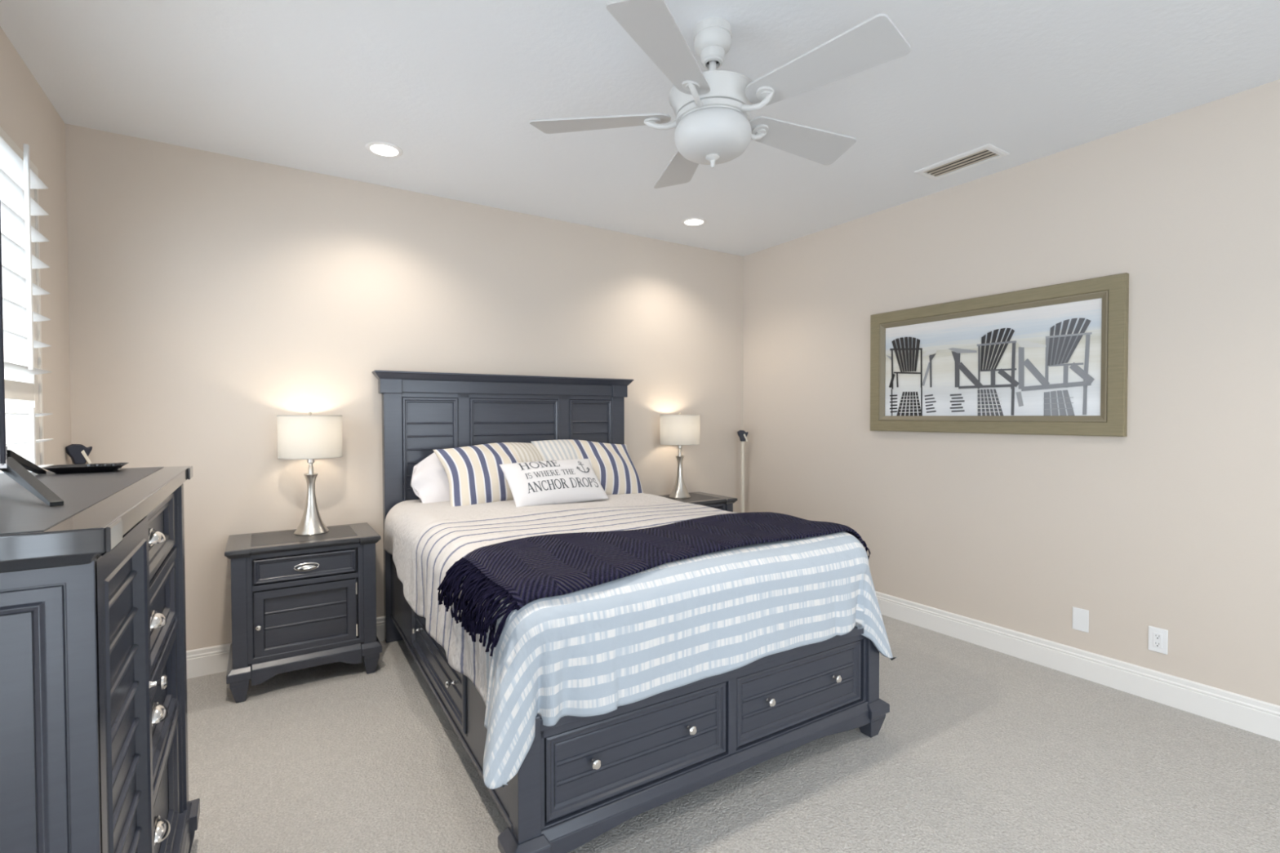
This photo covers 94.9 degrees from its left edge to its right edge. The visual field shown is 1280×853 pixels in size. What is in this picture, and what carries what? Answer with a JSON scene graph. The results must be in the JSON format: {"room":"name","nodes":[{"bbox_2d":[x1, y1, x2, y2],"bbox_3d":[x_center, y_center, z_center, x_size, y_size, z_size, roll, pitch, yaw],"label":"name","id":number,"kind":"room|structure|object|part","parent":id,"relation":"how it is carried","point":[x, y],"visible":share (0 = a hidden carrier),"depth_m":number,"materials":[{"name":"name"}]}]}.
{"room":"bedroom","nodes":[
{"label":"bedroom","id":0,"kind":"room"},
{"bbox_2d":[0,26,71,472],"bbox_3d":[-1.113,-0.014,0.184,0.160,2.740,6.119,-1,1,-33],"label":"wall","id":1,"kind":"structure","parent":0,"point":[27,115],"depth_m":2.50,"materials":[{"name":"beige paint"}]},
{"bbox_2d":[0,126,53,473],"bbox_3d":[-1.887,-0.246,1.561,0.144,1.555,1.900,-1,1,-33],"label":"plantation shutter","id":2,"kind":"object","parent":1,"relation":"attached to","point":[20,183],"visible":0.77,"depth_m":2.11,"materials":[{"name":"beige paint"}]},
{"bbox_3d":[-2.142,-0.127,1.935,0.026,0.068,0.794,-1,1,-33],"label":"rail","id":3,"kind":"part","parent":2,"relation":"part of","materials":[{"name":"beige paint"}]},
{"bbox_3d":[-2.124,-0.587,2.040,0.013,0.780,0.014,-1,1,-33],"label":"tilt rod","id":4,"kind":"part","parent":2,"relation":"part of","materials":[{"name":"white wood"}]},
{"bbox_3d":[-2.122,0.153,2.054,0.013,0.440,0.014,-1,1,-33],"label":"tilt rod","id":5,"kind":"part","parent":2,"relation":"part of","materials":[{"name":"white wood"}]},
{"bbox_2d":[65,124,743,650],"bbox_3d":[-0.946,-0.086,4.032,4.627,2.740,0.160,-1,1,-33],"label":"wall","id":6,"kind":"structure","parent":0,"point":[213,297],"depth_m":3.35,"materials":[{"name":"beige paint"}]},
{"bbox_2d":[186,616,384,679],"bbox_3d":[-0.895,1.214,3.983,4.307,0.142,0.016,-1,1,-33],"label":"baseboard","id":7,"kind":"structure","parent":6,"relation":"attached to","point":[208,660],"depth_m":3.09,"materials":[{"name":"white paint"}]},
{"bbox_2d":[0,0,1279,256],"bbox_3d":[0.758,-1.461,1.371,4.627,0.100,6.439,-1,1,-33],"label":"ceiling","id":8,"kind":"structure","parent":0,"point":[457,86],"depth_m":2.48,"materials":[{"name":"white paint"}]},
{"bbox_2d":[364,141,403,157],"bbox_3d":[-1.327,-1.434,3.048,0.180,0.006,0.180,-1,1,-33],"label":"recessed light","id":9,"kind":"object","parent":8,"relation":"in","point":[384,149],"visible":1,"depth_m":3.04,"materials":[{"name":"white plastic"}]},
{"bbox_2d":[681,217,706,226],"bbox_3d":[0.385,-1.460,4.193,0.180,0.006,0.180,-1,1,-33],"label":"recessed light","id":10,"kind":"object","parent":8,"relation":"in","point":[695,221],"visible":1,"depth_m":4.18,"materials":[{"name":"white plastic"}]},
{"bbox_2d":[528,0,911,188],"bbox_3d":[0.295,-1.178,2.126,1.254,0.492,1.281,-1,1,-33],"label":"ceiling fan","id":11,"kind":"object","parent":8,"relation":"hanging from","point":[712,108],"visible":1,"depth_m":1.98,"materials":[{"name":"white painted metal"},{"name":"white painted wood"},{"name":"frosted glass"}]},
{"bbox_3d":[-0.141,-1.120,2.150,0.505,0.043,0.173,0,1,12],"label":"blade","id":12,"kind":"part","parent":11,"relation":"part of","materials":[{"name":"grey wood"}]},
{"bbox_3d":[0.099,-1.113,1.740,0.173,0.043,0.505,0,1,30],"label":"blade","id":13,"kind":"part","parent":11,"relation":"part of","materials":[{"name":"grey wood"}]},
{"bbox_3d":[0.081,-1.100,2.130,0.133,0.046,0.058,0,1,17],"label":"blade arm","id":14,"kind":"part","parent":11,"relation":"part of","materials":[{"name":"grey metal"}]},
{"bbox_3d":[0.175,-1.127,2.506,0.173,0.043,0.505,0,1,-6],"label":"blade","id":15,"kind":"part","parent":11,"relation":"part of","materials":[{"name":"grey"}]},
{"bbox_3d":[0.187,-1.097,1.945,0.058,0.046,0.133,1,1,35],"label":"blade arm","id":16,"kind":"part","parent":11,"relation":"part of","materials":[{"name":"grey metal"}]},
{"bbox_3d":[0.262,-1.028,2.112,0.276,0.116,0.276,-1,1,-33],"label":"lamp shade","id":17,"kind":"part","parent":11,"relation":"part of","materials":[{"name":"white glass"}]},
{"bbox_3d":[0.397,-1.098,1.988,0.064,0.046,0.132,-1,1,-33],"label":"blade arm","id":18,"kind":"part","parent":11,"relation":"part of","materials":[{"name":"grey metal"}]},
{"bbox_3d":[0.423,-1.102,2.194,0.135,0.046,0.058,-1,1,-33],"label":"blade arm","id":19,"kind":"part","parent":11,"relation":"part of","materials":[{"name":"grey metal"}]},
{"bbox_3d":[0.629,-1.124,2.290,0.515,0.043,0.178,-1,1,-33],"label":"blade","id":20,"kind":"part","parent":11,"relation":"part of","materials":[{"name":"grey wood"}]},
{"bbox_3d":[0.564,-1.116,1.841,0.173,0.043,0.505,-1,1,-42],"label":"blade","id":21,"kind":"part","parent":11,"relation":"part of","materials":[{"name":"grey wood"}]},
{"bbox_2d":[914,143,1009,180],"bbox_3d":[1.758,-1.444,3.224,0.210,0.008,0.410,-1,1,-33],"label":"ceiling vent","id":22,"kind":"object","parent":8,"relation":"in","point":[985,153],"visible":1,"depth_m":3.20,"materials":[{"name":"white plastic"}]},
{"bbox_2d":[186,614,1279,852],"bbox_3d":[0.765,1.379,1.425,4.627,0.100,6.439,-1,1,-33],"label":"floor","id":23,"kind":"structure","parent":0,"point":[977,748],"depth_m":2.20,"materials":[{"name":"carpet"}]},
{"bbox_2d":[0,466,199,852],"bbox_3d":[-1.271,0.736,1.220,0.478,1.203,1.218,-1,1,-33],"label":"chest","id":24,"kind":"object","parent":23,"relation":"on","point":[94,715],"visible":1,"depth_m":0.88,"materials":[{"name":"grey paint"}]},
{"bbox_2d":[0,201,63,506],"bbox_3d":[-1.308,-0.134,1.202,0.928,0.534,0.153,1,1,43],"label":"television","id":25,"kind":"object","parent":24,"relation":"on","point":[14,465],"visible":1,"depth_m":1.03,"materials":[{"name":"black plastic"}]},
{"bbox_3d":[-1.278,0.055,1.179,0.850,0.007,0.007,1,1,43],"label":"trim","id":26,"kind":"part","parent":25,"relation":"part of","materials":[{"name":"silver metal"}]},
{"bbox_2d":[41,462,128,474],"bbox_3d":[-1.544,0.116,1.641,0.164,0.020,0.128,-1,1,-33],"label":"tray","id":27,"kind":"object","parent":24,"relation":"on","point":[106,467],"visible":1,"depth_m":1.61,"materials":[{"name":"black"}]},
{"bbox_2d":[65,444,92,464],"bbox_3d":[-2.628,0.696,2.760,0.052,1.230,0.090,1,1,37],"label":"cup","id":28,"kind":"object","parent":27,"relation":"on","point":[78,453],"visible":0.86,"depth_m":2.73,"materials":[{"name":"black ceramic"}]},
{"bbox_3d":[-0.949,0.685,1.072,0.040,0.976,0.456,-1,1,-33],"label":"door","id":29,"kind":"part","parent":24,"relation":"part of","materials":[{"name":"grey paint"}]},
{"bbox_3d":[-1.208,0.276,1.468,0.031,0.044,0.110,-1,1,-33],"label":"cup pull","id":30,"kind":"part","parent":24,"relation":"part of","materials":[{"name":"silver metal"}]},
{"bbox_3d":[-1.207,0.484,1.472,0.031,0.044,0.110,-1,1,-33],"label":"cup pull","id":31,"kind":"part","parent":24,"relation":"part of","materials":[{"name":"silver metal"}]},
{"bbox_3d":[-1.035,0.551,1.260,0.032,0.030,0.030,-1,1,-33],"label":"knob","id":32,"kind":"part","parent":24,"relation":"part of","materials":[{"name":"silver metal"}]},
{"bbox_3d":[-1.207,0.719,1.477,0.031,0.044,0.110,-1,1,-33],"label":"cup pull","id":33,"kind":"part","parent":24,"relation":"part of","materials":[{"name":"silver metal"}]},
{"bbox_3d":[-1.249,0.275,1.505,0.038,0.170,0.532,-1,1,-33],"label":"drawer","id":34,"kind":"part","parent":24,"relation":"part of","materials":[{"name":"grey paint"}]},
{"bbox_3d":[-1.206,1.015,1.482,0.031,0.044,0.110,-1,1,-33],"label":"cup pull","id":35,"kind":"part","parent":24,"relation":"part of","materials":[{"name":"silver metal"}]},
{"bbox_3d":[-1.248,0.483,1.509,0.038,0.178,0.532,-1,1,-33],"label":"drawer","id":36,"kind":"part","parent":24,"relation":"part of","materials":[{"name":"grey paint"}]},
{"bbox_3d":[-1.248,0.717,1.513,0.038,0.219,0.532,-1,1,-33],"label":"drawer","id":37,"kind":"part","parent":24,"relation":"part of","materials":[{"name":"grey paint"}]},
{"bbox_3d":[-1.247,1.014,1.519,0.038,0.304,0.532,-1,1,-33],"label":"drawer","id":38,"kind":"part","parent":24,"relation":"part of","materials":[{"name":"grey paint"}]},
{"bbox_3d":[-1.418,1.277,1.803,0.086,0.100,0.084,-1,1,-33],"label":"leg","id":39,"kind":"part","parent":24,"relation":"part of","materials":[{"name":"grey paint"}]},
{"bbox_2d":[224,522,382,702],"bbox_3d":[-1.777,0.940,3.118,0.676,0.726,0.470,-1,1,-33],"label":"nightstand","id":40,"kind":"object","parent":23,"relation":"on","point":[298,602],"visible":1,"depth_m":2.95,"materials":[{"name":"grey paint"}]},
{"bbox_3d":[-1.914,1.256,2.807,0.076,0.106,0.075,-1,1,-33],"label":"leg","id":41,"kind":"part","parent":40,"relation":"part of","materials":[{"name":"grey paint"}]},
{"bbox_3d":[-1.839,0.970,2.829,0.025,0.025,0.032,-1,1,-33],"label":"knob","id":42,"kind":"part","parent":40,"relation":"part of","materials":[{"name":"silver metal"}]},
{"bbox_3d":[-1.682,0.703,2.963,0.448,0.116,0.031,-1,1,-33],"label":"drawer","id":43,"kind":"part","parent":40,"relation":"part of","materials":[{"name":"grey paint"}]},
{"bbox_3d":[-1.681,0.962,2.964,0.446,0.326,0.022,-1,1,-33],"label":"door","id":44,"kind":"part","parent":40,"relation":"part of","materials":[{"name":"grey paint"}]},
{"bbox_3d":[-1.675,0.707,2.952,0.113,0.040,0.023,-1,1,-33],"label":"cup pull","id":45,"kind":"part","parent":40,"relation":"part of","materials":[{"name":"silver metal"}]},
{"bbox_2d":[276,412,342,535],"bbox_3d":[-1.786,0.248,3.185,0.310,0.656,0.310,-1,1,-33],"label":"table lamp","id":46,"kind":"object","parent":40,"relation":"on","point":[309,437],"visible":1,"depth_m":3.08,"materials":[{"name":"white fabric"}]},
{"bbox_3d":[-1.786,0.053,3.181,0.306,0.228,0.306,-1,1,-33],"label":"lamp shade","id":47,"kind":"part","parent":46,"relation":"part of","materials":[{"name":"fabric"}]},
{"bbox_3d":[-1.786,-0.058,3.179,0.310,0.004,0.310,-1,1,-33],"label":"trim","id":48,"kind":"part","parent":46,"relation":"part of","materials":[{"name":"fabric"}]},
{"bbox_3d":[-1.786,0.165,3.183,0.310,0.004,0.310,-1,1,-33],"label":"trim","id":49,"kind":"part","parent":46,"relation":"part of","materials":[{"name":"fabric"}]},
{"bbox_3d":[-1.786,0.204,3.184,0.034,0.122,0.034,-1,1,-33],"label":"stem","id":50,"kind":"part","parent":46,"relation":"part of","materials":[{"name":"silver metal"}]},
{"bbox_3d":[-1.431,1.249,3.120,0.076,0.106,0.075,-1,1,-33],"label":"leg","id":51,"kind":"part","parent":40,"relation":"part of","materials":[{"name":"grey paint"}]},
{"bbox_2d":[371,370,889,852],"bbox_3d":[-0.253,0.489,3.017,1.760,1.624,2.299,-1,1,-32],"label":"bed","id":52,"kind":"object","parent":23,"relation":"on","point":[580,779],"visible":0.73,"depth_m":2.21,"materials":[{"name":"grey paint"}]},
{"bbox_3d":[-1.495,0.544,3.554,0.104,1.500,0.078,-1,1,-32],"label":"headboard post","id":53,"kind":"part","parent":52,"relation":"part of","materials":[{"name":"grey paint"}]},
{"bbox_3d":[-1.071,0.972,2.800,0.032,0.028,0.028,-1,1,-32],"label":"knob","id":54,"kind":"part","parent":52,"relation":"part of","materials":[{"name":"silver metal"}]},
{"bbox_3d":[-1.295,0.332,3.640,0.332,1.020,0.021,-1,1,-32],"label":"louvered panel","id":55,"kind":"part","parent":52,"relation":"part of","materials":[{"name":"grey paint"}]},
{"bbox_3d":[-0.881,0.971,2.520,0.014,0.258,0.965,-1,1,-32],"label":"drawer","id":56,"kind":"part","parent":52,"relation":"part of","materials":[{"name":"grey paint"}]},
{"bbox_3d":[-0.726,0.982,2.243,0.032,0.028,0.028,-1,1,-32],"label":"knob","id":57,"kind":"part","parent":52,"relation":"part of","materials":[{"name":"silver metal"}]},
{"bbox_3d":[-0.921,0.973,2.610,0.031,0.365,2.141,-1,1,-32],"label":"rail","id":58,"kind":"part","parent":52,"relation":"part of","materials":[{"name":"grey paint"}]},
{"bbox_3d":[-0.836,0.382,3.957,1.470,1.205,0.062,-1,1,-32],"label":"headboard","id":59,"kind":"part","parent":52,"relation":"part of","materials":[{"name":"grey paint"}]},
{"bbox_3d":[-0.829,0.325,3.929,0.615,1.020,0.021,-1,1,-32],"label":"louvered panel","id":60,"kind":"part","parent":52,"relation":"part of","materials":[{"name":"grey paint"}]},
{"bbox_3d":[-0.334,1.028,1.704,0.070,0.396,0.080,-1,1,-32],"label":"footboard post","id":61,"kind":"part","parent":52,"relation":"part of","materials":[{"name":"grey paint"}]},
{"bbox_3d":[-0.353,0.319,4.223,0.340,1.020,0.021,-1,1,-32],"label":"louvered panel","id":62,"kind":"part","parent":52,"relation":"part of","materials":[{"name":"grey paint"}]},
{"bbox_3d":[-0.136,1.029,1.793,0.031,0.031,0.032,-1,1,-32],"label":"knob","id":63,"kind":"part","parent":52,"relation":"part of","materials":[{"name":"silver metal"}]},
{"bbox_3d":[-0.178,0.526,4.368,0.104,1.500,0.078,-1,1,-32],"label":"headboard post","id":64,"kind":"part","parent":52,"relation":"part of","materials":[{"name":"grey paint"}]},
{"bbox_3d":[0.008,1.030,1.907,0.680,0.250,0.035,-1,1,-32],"label":"drawer","id":65,"kind":"part","parent":52,"relation":"part of","materials":[{"name":"grey paint"}]},
{"bbox_3d":[0.174,1.025,1.985,0.031,0.031,0.032,-1,1,-32],"label":"knob","id":66,"kind":"part","parent":52,"relation":"part of","materials":[{"name":"silver metal"}]},
{"bbox_3d":[0.318,1.010,2.105,1.470,0.355,0.073,-1,1,-32],"label":"footboard","id":67,"kind":"part","parent":52,"relation":"part of","materials":[{"name":"grey paint"}]},
{"bbox_3d":[0.485,1.020,2.177,0.031,0.031,0.032,-1,1,-32],"label":"knob","id":68,"kind":"part","parent":52,"relation":"part of","materials":[{"name":"silver metal"}]},
{"bbox_3d":[0.629,1.022,2.291,0.680,0.250,0.035,-1,1,-32],"label":"drawer","id":69,"kind":"part","parent":52,"relation":"part of","materials":[{"name":"grey paint"}]},
{"bbox_3d":[0.795,1.016,2.369,0.031,0.031,0.032,-1,1,-32],"label":"knob","id":70,"kind":"part","parent":52,"relation":"part of","materials":[{"name":"silver metal"}]},
{"bbox_3d":[0.978,1.259,2.509,0.098,0.098,0.098,-1,1,-32],"label":"leg","id":71,"kind":"part","parent":52,"relation":"part of","materials":[{"name":"grey paint"}]},
{"bbox_3d":[0.968,1.010,2.509,0.070,0.396,0.080,-1,1,-32],"label":"footboard post","id":72,"kind":"part","parent":52,"relation":"part of","materials":[{"name":"grey paint"}]},
{"bbox_3d":[-0.261,0.751,3.035,1.544,0.500,2.095,-1,1,-32],"label":"mattress","id":73,"kind":"object","parent":52,"relation":"on","visible":0},
{"bbox_2d":[383,493,896,789],"bbox_3d":[-0.242,0.708,2.938,1.771,0.544,2.218,-1,1,-32],"label":"comforter","id":74,"kind":"object","parent":73,"relation":"on","point":[594,651],"visible":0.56,"depth_m":2.01,"materials":[{"name":"fabric"}]},
{"bbox_2d":[410,452,449,502],"bbox_3d":[-1.019,0.317,3.619,0.754,0.361,0.291,-1,1,-33],"label":"sleeping pillow","id":75,"kind":"object","parent":74,"relation":"on","point":[429,482],"visible":0.27,"depth_m":3.43,"materials":[{"name":"white fabric"}]},
{"bbox_2d":[432,442,543,506],"bbox_3d":[-0.851,0.285,3.541,0.696,0.365,0.329,-1,1,-38],"label":"pillow sham","id":76,"kind":"object","parent":74,"relation":"on","point":[475,475],"visible":0.66,"depth_m":3.41,"materials":[{"name":"white fabric"}]},
{"bbox_2d":[499,458,608,506],"bbox_3d":[-0.499,0.326,3.454,0.590,0.240,0.252,-1,1,-35],"label":"pillow","id":77,"kind":"object","parent":74,"relation":"on","point":[560,481],"visible":0.98,"depth_m":3.38,"materials":[{"name":"white fabric"}]},
{"bbox_2d":[531,440,643,494],"bbox_3d":[-0.343,0.277,3.840,0.702,0.378,0.331,-1,1,-27],"label":"pillow sham","id":78,"kind":"object","parent":74,"relation":"on","point":[612,464],"visible":0.59,"depth_m":3.81,"materials":[{"name":"white fabric"}]},
{"bbox_2d":[437,511,870,656],"bbox_3d":[0.132,0.523,2.342,1.732,0.213,0.618,-1,1,-34],"label":"throw blanket","id":79,"kind":"object","parent":74,"relation":"on","point":[525,571],"visible":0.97,"depth_m":2.03,"materials":[{"name":"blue fabric"}]},
{"bbox_2d":[659,491,737,511],"bbox_3d":[0.335,0.909,4.498,0.676,0.726,0.470,-1,1,-33],"label":"nightstand","id":80,"kind":"object","parent":23,"relation":"on","point":[716,501],"visible":0.13,"depth_m":4.45,"materials":[{"name":"grey paint"}]},
{"bbox_2d":[659,412,699,498],"bbox_3d":[0.308,0.218,4.542,0.310,0.656,0.310,-1,1,-33],"label":"table lamp","id":81,"kind":"object","parent":80,"relation":"on","point":[679,430],"visible":1,"depth_m":4.42,"materials":[{"name":"white fabric"}]},
{"bbox_3d":[0.308,0.174,4.541,0.034,0.122,0.034,-1,1,-33],"label":"stem","id":82,"kind":"part","parent":81,"relation":"part of","materials":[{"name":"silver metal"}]},
{"bbox_3d":[0.308,0.024,4.538,0.306,0.228,0.306,-1,1,-33],"label":"lamp shade","id":83,"kind":"part","parent":81,"relation":"part of","materials":[{"name":"fabric"}]},
{"bbox_3d":[0.307,-0.087,4.536,0.310,0.004,0.310,-1,1,-33],"label":"trim","id":84,"kind":"part","parent":81,"relation":"part of","materials":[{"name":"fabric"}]},
{"bbox_2d":[737,430,748,512],"bbox_3d":[0.876,0.646,5.017,0.090,1.230,0.064,0,1,2],"label":"pole","id":85,"kind":"object","parent":23,"relation":"on","point":[742,434],"visible":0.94,"depth_m":4.99,"materials":[{"name":"beige"}]},
{"bbox_2d":[743,79,1279,706],"bbox_3d":[2.636,-0.068,2.612,0.160,2.740,6.119,-1,1,-33],"label":"wall","id":86,"kind":"structure","parent":0,"point":[1171,524],"depth_m":3.01,"materials":[{"name":"beige paint"}]},
{"bbox_2d":[870,272,1128,436],"bbox_3d":[1.976,-0.357,3.442,0.038,0.792,1.414,-1,1,-33],"label":"framed picture","id":87,"kind":"object","parent":86,"relation":"attached to","point":[1052,359],"visible":1,"depth_m":3.29,"materials":[{"name":"green wood"}]},
{"bbox_2d":[884,297,1102,415],"bbox_3d":[1.979,-0.357,3.443,0.004,0.598,1.209,-1,1,-33],"label":"print","id":88,"kind":"object","parent":87,"relation":"attached to","point":[1044,357],"depth_m":3.33,"materials":[{"name":"paper"}]},
{"bbox_2d":[875,591,1279,741],"bbox_3d":[2.569,1.232,2.582,0.016,0.142,6.103,-1,1,-33],"label":"baseboard","id":89,"kind":"structure","parent":86,"relation":"attached to","point":[1253,715],"depth_m":2.95,"materials":[{"name":"white paint"}]},
{"bbox_2d":[1072,606,1088,632],"bbox_3d":[2.278,0.998,3.036,0.006,0.116,0.072,-1,1,-33],"label":"blank wall plate","id":90,"kind":"object","parent":86,"relation":"attached to","point":[1080,616],"visible":1,"depth_m":3.03,"materials":[{"name":"white plastic"}]},
{"bbox_2d":[1147,626,1168,654],"bbox_3d":[2.446,1.009,2.773,0.009,0.116,0.072,-1,1,-33],"label":"wall outlet","id":91,"kind":"object","parent":86,"relation":"attached to","point":[1157,637],"visible":1,"depth_m":2.77,"materials":[{"name":"white plastic"}]},
{"bbox_2d":[1152,631,1162,648],"bbox_3d":[2.444,1.009,2.772,0.003,0.068,0.034,-1,1,-33],"label":"socket","id":92,"kind":"object","parent":91,"relation":"attached to","point":[1157,636],"depth_m":2.77,"materials":[{"name":"white plastic"}]}
]}

